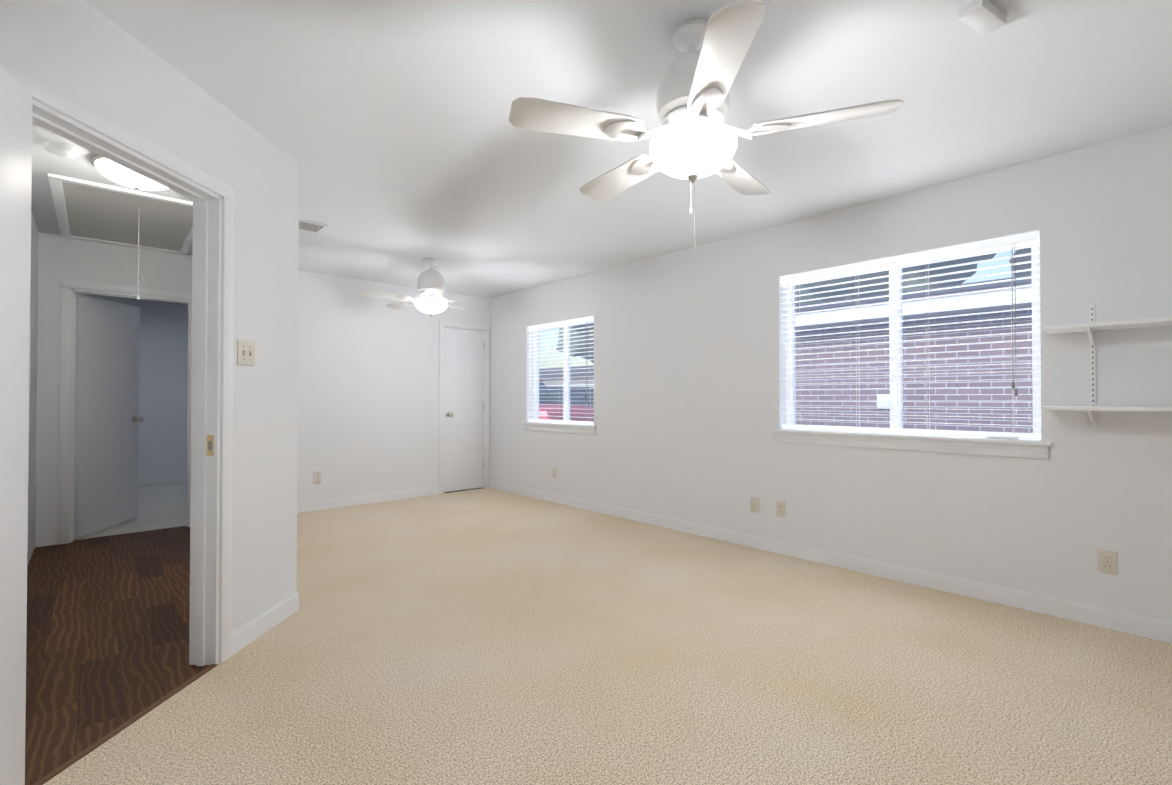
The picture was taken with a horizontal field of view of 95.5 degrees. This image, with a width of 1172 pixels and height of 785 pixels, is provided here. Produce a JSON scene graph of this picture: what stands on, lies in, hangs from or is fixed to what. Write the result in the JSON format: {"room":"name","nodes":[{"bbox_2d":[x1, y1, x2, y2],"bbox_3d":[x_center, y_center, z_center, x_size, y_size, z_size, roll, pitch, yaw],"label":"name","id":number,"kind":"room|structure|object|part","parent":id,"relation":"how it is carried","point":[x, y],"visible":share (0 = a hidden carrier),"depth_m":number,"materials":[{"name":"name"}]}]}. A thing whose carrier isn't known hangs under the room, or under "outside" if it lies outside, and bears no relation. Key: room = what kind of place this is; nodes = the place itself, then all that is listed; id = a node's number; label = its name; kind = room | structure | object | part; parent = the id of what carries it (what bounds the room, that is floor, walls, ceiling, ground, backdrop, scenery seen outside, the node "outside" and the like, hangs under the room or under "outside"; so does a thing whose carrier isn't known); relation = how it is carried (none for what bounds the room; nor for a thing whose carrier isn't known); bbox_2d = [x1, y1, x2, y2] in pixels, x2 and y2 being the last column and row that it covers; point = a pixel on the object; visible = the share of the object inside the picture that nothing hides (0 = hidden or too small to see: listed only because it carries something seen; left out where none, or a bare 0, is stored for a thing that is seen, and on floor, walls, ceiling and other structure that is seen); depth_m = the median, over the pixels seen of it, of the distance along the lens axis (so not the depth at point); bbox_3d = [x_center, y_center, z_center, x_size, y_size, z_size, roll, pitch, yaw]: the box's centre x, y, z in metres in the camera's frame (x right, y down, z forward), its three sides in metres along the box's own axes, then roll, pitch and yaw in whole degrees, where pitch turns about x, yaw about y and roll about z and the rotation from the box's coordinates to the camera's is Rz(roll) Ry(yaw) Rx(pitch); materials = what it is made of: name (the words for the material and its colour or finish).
{"room":"empty bedroom","nodes":[
{"label":"empty bedroom","id":0,"kind":"room"},
{"bbox_2d":[27,212,38,565],"bbox_3d":[-3.038,-0.041,2.727,0.100,2.440,3.880,1,-1,-43],"label":"wall","id":1,"kind":"structure","parent":0,"point":[33,389],"depth_m":3.86,"materials":[{"name":"paint"}]},
{"bbox_2d":[25,526,209,784],"bbox_3d":[-2.587,1.214,3.021,1.280,0.056,4.037,1,-1,-43],"label":"floor","id":2,"kind":"structure","parent":0,"point":[107,637],"depth_m":2.58,"materials":[{"name":"brown wood"}]},
{"bbox_2d":[73,481,186,539],"bbox_3d":[-5.135,1.241,5.662,3.800,0.060,3.300,1,-1,-43],"label":"floor","id":3,"kind":"structure","parent":0,"point":[162,505],"depth_m":5.40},
{"bbox_2d":[98,297,187,477],"bbox_3d":[-6.217,0.004,6.854,3.800,2.440,0.100,1,-1,-43],"label":"wall","id":4,"kind":"structure","parent":0,"point":[163,375],"depth_m":7.22,"materials":[{"name":"paint"}]},
{"bbox_2d":[138,474,186,484],"bbox_3d":[-6.179,1.175,6.799,3.600,0.095,0.013,1,-1,-43],"label":"baseboard","id":5,"kind":"structure","parent":4,"relation":"attached to","point":[161,479],"depth_m":7.19,"materials":[{"name":"white wood"}]},
{"bbox_2d":[0,0,298,632],"bbox_3d":[-1.698,-0.057,1.259,0.110,2.440,3.300,0,-1,2],"label":"wall","id":6,"kind":"structure","parent":0,"point":[86,53],"depth_m":2.47,"materials":[{"name":"paint"}]},
{"bbox_2d":[0,66,32,784],"bbox_3d":[-1.456,0.150,1.138,0.318,2.000,0.777,1,-1,-43],"label":"door","id":7,"kind":"structure","parent":6,"relation":"in","point":[16,98],"depth_m":1.45,"materials":[{"name":"white wood"}]},
{"bbox_2d":[0,58,233,784],"bbox_3d":[-1.670,0.127,1.907,0.146,2.094,0.950,0,-1,2],"label":"door frame","id":8,"kind":"structure","parent":6,"relation":"attached to","point":[59,113],"depth_m":2.30,"materials":[{"name":"white wood"}]},
{"bbox_2d":[237,340,254,365],"bbox_3d":[-1.583,-0.184,2.487,0.016,0.115,0.117,0,-1,2],"label":"light switch","id":9,"kind":"object","parent":6,"relation":"attached to","point":[246,353],"visible":1,"depth_m":2.48,"materials":[{"name":"beige plastic"}]},
{"bbox_2d":[231,480,1171,655],"bbox_3d":[-0.583,1.127,2.308,5.193,0.095,7.600,1,-1,-43],"label":"baseboard","id":10,"kind":"structure","parent":6,"relation":"attached to","point":[246,634],"depth_m":3.30,"materials":[{"name":"white wood"}]},
{"bbox_2d":[35,232,489,546],"bbox_3d":[-2.759,-0.011,5.550,4.430,2.440,0.100,1,-1,-43],"label":"wall","id":11,"kind":"structure","parent":0,"point":[368,395],"depth_m":5.62,"materials":[{"name":"paint"}]},
{"bbox_2d":[73,293,143,537],"bbox_3d":[-4.209,0.188,4.713,0.475,2.000,0.639,1,-1,-43],"label":"hall door","id":12,"kind":"structure","parent":11,"relation":"in","point":[108,419],"depth_m":4.64,"materials":[{"name":"white wood"}]},
{"bbox_2d":[58,279,191,544],"bbox_3d":[-3.854,0.154,4.542,0.905,2.090,0.136,1,-1,-43],"label":"door frame","id":13,"kind":"structure","parent":11,"relation":"attached to","point":[70,289],"depth_m":4.24,"materials":[{"name":"white wood"}]},
{"bbox_2d":[136,274,141,282],"bbox_3d":[-3.795,-0.967,4.522,0.040,0.070,0.026,1,-1,-43],"label":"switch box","id":14,"kind":"object","parent":11,"relation":"attached to","point":[140,278],"visible":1,"depth_m":4.52,"materials":[{"name":"white plastic"}]},
{"bbox_2d":[313,472,320,483],"bbox_3d":[-2.760,0.879,5.465,0.070,0.115,0.008,1,-1,-43],"label":"electrical outlet","id":15,"kind":"object","parent":11,"relation":"attached to","point":[316,477],"visible":1,"depth_m":5.46,"materials":[{"name":"beige plastic"}]},
{"bbox_2d":[444,327,483,491],"bbox_3d":[-1.505,0.209,6.626,0.561,2.000,0.106,1,-1,-43],"label":"closet door","id":16,"kind":"structure","parent":11,"relation":"in","point":[463,414],"depth_m":6.63,"materials":[{"name":"white wood"}]},
{"bbox_2d":[439,320,489,493],"bbox_3d":[-1.540,0.179,6.659,0.700,2.085,0.120,1,-1,-43],"label":"door frame","id":17,"kind":"structure","parent":11,"relation":"attached to","point":[486,350],"depth_m":6.70,"materials":[{"name":"white wood"}]},
{"bbox_2d":[31,0,1171,305],"bbox_3d":[-1.771,-1.304,3.416,6.080,0.100,11.400,1,-1,-43],"label":"ceiling","id":18,"kind":"structure","parent":0,"point":[397,136],"depth_m":2.35,"materials":[{"name":"white paint"}]},
{"bbox_2d":[43,141,79,157],"bbox_3d":[-2.692,-1.243,2.732,0.136,0.036,0.136,1,-1,-43],"label":"smoke detector","id":19,"kind":"object","parent":18,"relation":"attached to","point":[60,149],"visible":1,"depth_m":2.71,"materials":[{"name":"white plastic"}]},
{"bbox_2d":[48,173,192,254],"bbox_3d":[-3.318,-1.240,3.888,0.790,0.018,1.560,1,-1,-43],"label":"attic hatch","id":20,"kind":"object","parent":18,"relation":"in","point":[95,212],"depth_m":3.75,"materials":[{"name":"white wood"}]},
{"bbox_2d":[136,222,139,299],"bbox_3d":[-2.989,-0.932,3.556,0.018,0.629,0.017,1,-1,-43],"label":"pull cord","id":21,"kind":"object","parent":20,"relation":"hanging from","point":[138,297],"visible":1,"depth_m":3.55,"materials":[{"name":"white fabric"}]},
{"bbox_2d":[90,154,167,190],"bbox_3d":[-2.525,-1.198,2.994,0.390,0.120,0.390,1,-1,-43],"label":"dome light","id":22,"kind":"object","parent":18,"relation":"attached to","point":[114,172],"depth_m":2.90,"materials":[{"name":"white glass"}]},
{"bbox_2d":[299,219,327,232],"bbox_3d":[-2.110,-1.241,3.932,0.320,0.014,0.220,1,-1,-43],"label":"ceiling vent","id":23,"kind":"object","parent":18,"relation":"in","point":[306,225],"visible":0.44,"depth_m":3.96,"materials":[{"name":"white metal"}]},
{"bbox_2d":[357,258,500,341],"bbox_3d":[-1.479,-0.852,4.951,1.218,0.770,1.238,1,-1,-43],"label":"fan","id":24,"kind":"object","parent":18,"relation":"hanging from","point":[431,287],"visible":1,"depth_m":4.86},
{"bbox_3d":[-1.443,-0.798,4.960,0.304,0.129,0.304,1,-1,-43],"label":"lamp shade","id":25,"kind":"part","parent":24,"relation":"part of","materials":[{"name":"white glass"}]},
{"bbox_2d":[509,0,902,249],"bbox_3d":[0.373,-0.885,1.908,1.233,0.770,1.226,1,-1,-43],"label":"fan","id":26,"kind":"object","parent":18,"relation":"hanging from","point":[694,139],"visible":1,"depth_m":1.76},
{"bbox_3d":[0.375,-0.832,1.872,0.304,0.129,0.304,1,-1,-43],"label":"lamp shade","id":27,"kind":"part","parent":26,"relation":"part of","materials":[{"name":"white glass"}]},
{"bbox_2d":[958,0,1006,35],"bbox_3d":[1.323,-1.254,1.776,0.170,0.034,0.072,0,-1,-31],"label":"smoke detector","id":28,"kind":"object","parent":18,"relation":"attached to","point":[983,17],"visible":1,"depth_m":1.76,"materials":[{"name":"white plastic"}]},
{"bbox_2d":[43,488,1171,784],"bbox_3d":[-0.583,1.205,2.307,5.193,0.060,7.600,1,-1,-43],"label":"floor carpet","id":29,"kind":"object","parent":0,"point":[485,636],"visible":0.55,"depth_m":2.19,"materials":[{"name":"beige carpet"}]},
{"bbox_2d":[556,247,1030,362],"bbox_3d":[5.542,-4.750,23.521,23.201,12.604,44.798,1,-1,-43],"label":"sky","id":30,"kind":"structure","parent":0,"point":[931,272],"depth_m":21.68,"materials":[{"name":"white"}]},
{"bbox_2d":[490,126,1171,621],"bbox_3d":[1.396,-0.026,4.138,0.180,2.440,8.000,1,-1,-43],"label":"wall","id":31,"kind":"structure","parent":0,"point":[688,380],"depth_m":3.36,"materials":[{"name":"paint"}]},
{"bbox_2d":[553,467,556,477],"bbox_3d":[-0.344,0.883,5.883,0.008,0.115,0.070,1,-1,-43],"label":"electrical outlet","id":32,"kind":"object","parent":31,"relation":"attached to","point":[554,472],"visible":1,"depth_m":5.87,"materials":[{"name":"beige plastic"}]},
{"bbox_2d":[521,322,595,434],"bbox_3d":[-0.268,-0.174,5.911,0.205,1.225,1.250,1,-1,-43],"label":"window","id":33,"kind":"structure","parent":31,"relation":"in","point":[565,428],"depth_m":5.94,"materials":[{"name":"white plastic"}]},
{"bbox_2d":[528,316,593,424],"bbox_3d":[-0.287,-0.223,5.894,0.076,1.124,1.148,1,-1,-43],"label":"window blind","id":34,"kind":"object","parent":33,"relation":"attached to","point":[586,320],"visible":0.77,"depth_m":5.88,"materials":[{"name":"white plastic"}]},
{"bbox_3d":[-0.215,-0.211,5.959,0.004,1.086,1.096,1,-1,-43],"label":"glass","id":35,"kind":"part","parent":33,"relation":"part of","materials":[{"name":"clear glass"}]},
{"bbox_2d":[751,497,758,512],"bbox_3d":[1.296,0.864,4.091,0.016,0.115,0.070,1,-1,-43],"label":"electrical outlet","id":36,"kind":"object","parent":31,"relation":"attached to","point":[754,504],"visible":1,"depth_m":4.09,"materials":[{"name":"beige plastic"}]},
{"bbox_2d":[776,501,784,516],"bbox_3d":[1.441,0.862,3.939,0.008,0.115,0.070,1,-1,-43],"label":"electrical outlet","id":37,"kind":"object","parent":31,"relation":"attached to","point":[780,508],"visible":1,"depth_m":3.94,"materials":[{"name":"beige plastic"}]},
{"bbox_2d":[771,243,1051,458],"bbox_3d":[1.988,-0.256,3.455,0.205,1.235,1.580,1,-1,-43],"label":"window","id":38,"kind":"structure","parent":31,"relation":"in","point":[1008,447],"depth_m":3.42,"materials":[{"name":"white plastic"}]},
{"bbox_2d":[781,231,1040,439],"bbox_3d":[1.969,-0.304,3.438,0.076,1.134,1.478,1,-1,-43],"label":"window blind","id":39,"kind":"object","parent":38,"relation":"attached to","point":[1012,241],"visible":0.9,"depth_m":3.31,"materials":[{"name":"white plastic"}]},
{"bbox_2d":[1040,304,1171,427],"bbox_3d":[2.825,-0.141,2.261,0.255,0.630,1.340,1,-1,-43],"label":"shelf unit","id":40,"kind":"object","parent":31,"relation":"attached to","point":[1091,327],"visible":1,"depth_m":2.59,"materials":[{"name":"white wood"}]},
{"bbox_2d":[1098,549,1117,574],"bbox_3d":[2.611,0.849,2.665,0.008,0.115,0.070,1,-1,-43],"label":"electrical outlet","id":41,"kind":"object","parent":31,"relation":"attached to","point":[1107,561],"visible":1,"depth_m":2.66,"materials":[{"name":"beige plastic"}]},
{"label":"outside","id":42,"kind":"structure","parent":0,"visible":0},
{"bbox_2d":[444,487,480,492],"bbox_3d":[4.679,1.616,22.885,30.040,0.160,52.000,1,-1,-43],"label":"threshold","id":43,"kind":"structure","parent":42,"point":[462,490],"depth_m":7.74,"materials":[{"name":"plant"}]},
{"bbox_2d":[539,379,593,421],"bbox_3d":[-2.332,0.511,14.150,5.741,1.881,2.342,0,-1,37],"label":"car","id":44,"kind":"object","parent":43,"relation":"on","point":[574,414],"depth_m":12.62,"materials":[{"name":"red paint"}]},
{"bbox_2d":[539,366,593,386],"bbox_3d":[2.052,0.274,23.203,6.500,2.550,16.800,1,-1,-43],"label":"house","id":45,"kind":"structure","parent":43,"relation":"on","point":[575,374],"depth_m":21.83,"materials":[{"name":"grey"}]},
{"bbox_2d":[547,387,593,406],"bbox_3d":[-0.486,0.644,17.609,5.158,1.690,2.104,-1,-1,42],"label":"car","id":46,"kind":"object","parent":43,"relation":"on","point":[579,398],"depth_m":16.75,"materials":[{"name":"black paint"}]},
{"bbox_2d":[795,275,1032,432],"bbox_3d":[7.391,-0.044,6.657,6.420,2.830,13.000,1,-1,-43],"label":"brick building","id":47,"kind":"structure","parent":43,"relation":"on","point":[959,397],"depth_m":6.18,"materials":[{"name":"brown"}]}
]}

